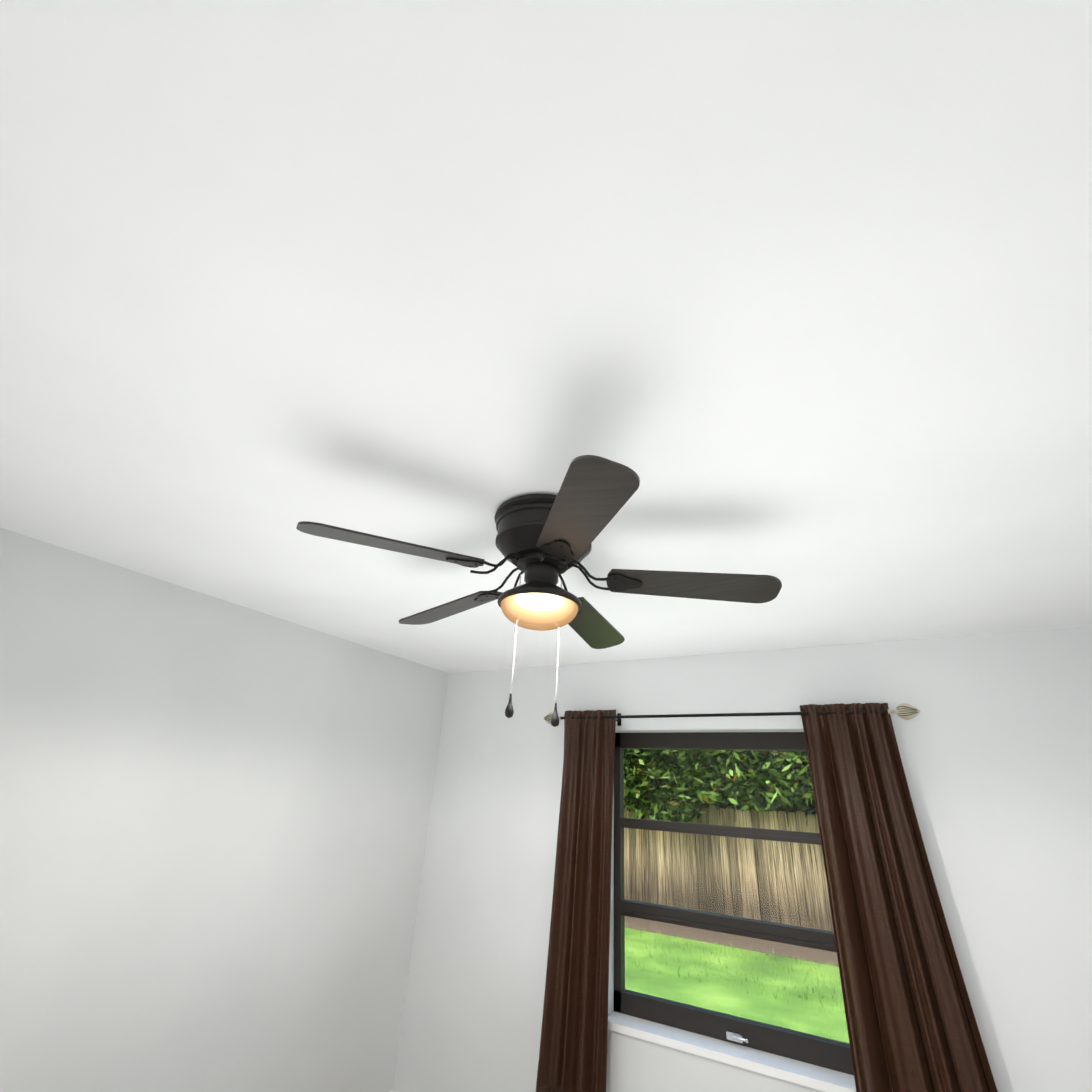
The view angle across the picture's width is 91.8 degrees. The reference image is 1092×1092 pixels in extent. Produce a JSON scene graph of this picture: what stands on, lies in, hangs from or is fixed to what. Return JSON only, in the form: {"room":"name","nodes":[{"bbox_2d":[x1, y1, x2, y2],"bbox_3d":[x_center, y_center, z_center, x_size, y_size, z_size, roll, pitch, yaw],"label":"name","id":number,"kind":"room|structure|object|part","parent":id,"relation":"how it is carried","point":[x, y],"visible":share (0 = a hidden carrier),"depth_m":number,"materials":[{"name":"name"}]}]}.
{"room":"bedroom","nodes":[
{"label":"bedroom","id":0,"kind":"room"},
{"bbox_2d":[0,528,448,1091],"bbox_3d":[-1.877,1.275,1.911,0.200,2.440,4.387,-11,-29,28],"label":"wall","id":1,"kind":"structure","parent":0,"point":[214,818],"depth_m":2.32,"materials":[{"name":"paint"}]},
{"bbox_2d":[0,0,1091,672],"bbox_3d":[-0.147,-0.224,1.549,4.043,0.150,4.387,-11,-29,28],"label":"ceiling","id":2,"kind":"structure","parent":0,"point":[794,296],"depth_m":0.93,"materials":[{"name":"paint"}]},
{"bbox_2d":[296,455,781,726],"bbox_3d":[-0.017,0.206,1.545,1.274,0.614,1.254,-11,-29,28],"label":"ceiling fan","id":3,"kind":"object","parent":2,"relation":"hanging from","point":[543,542],"visible":1,"depth_m":1.46,"materials":[{"name":"black metal"}]},
{"bbox_3d":[-0.020,0.201,1.503,0.224,0.066,0.224,-11,-29,28],"label":"lamp shade","id":4,"kind":"part","parent":3,"relation":"part of","materials":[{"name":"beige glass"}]},
{"bbox_2d":[393,626,1091,1091],"bbox_3d":[0.833,1.772,2.606,3.643,2.440,0.200,-11,-29,28],"label":"wall","id":5,"kind":"structure","parent":0,"point":[995,742],"depth_m":2.52,"materials":[{"name":"paint"}]},
{"bbox_2d":[608,1011,855,1091],"bbox_3d":[0.798,2.239,2.345,1.130,0.030,0.168,-11,-29,28],"label":"window sill","id":6,"kind":"structure","parent":5,"relation":"attached to","point":[796,1071],"depth_m":2.29,"materials":[{"name":"white"}]},
{"bbox_2d":[614,732,853,1074],"bbox_3d":[0.869,1.650,2.687,1.130,1.333,0.094,-11,-29,28],"label":"window","id":7,"kind":"structure","parent":5,"relation":"in","point":[824,1052],"depth_m":2.64,"materials":[{"name":"brown metal"}]},
{"bbox_2d":[536,703,997,1091],"bbox_3d":[0.786,1.650,2.468,1.943,1.728,0.154,-11,-29,28],"label":"curtains","id":8,"kind":"object","parent":5,"relation":"attached to","point":[912,1025],"visible":1,"depth_m":2.30,"materials":[{"name":"brown fabric"}]},
{"label":"outside","id":9,"kind":"structure","parent":0,"visible":0},
{"bbox_2d":[624,749,848,1042],"bbox_3d":[3.674,2.422,9.246,30.000,7.750,13.383,-11,-29,28],"label":"window view","id":10,"kind":"object","parent":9,"point":[739,805],"depth_m":8.49,"materials":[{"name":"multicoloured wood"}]}
]}

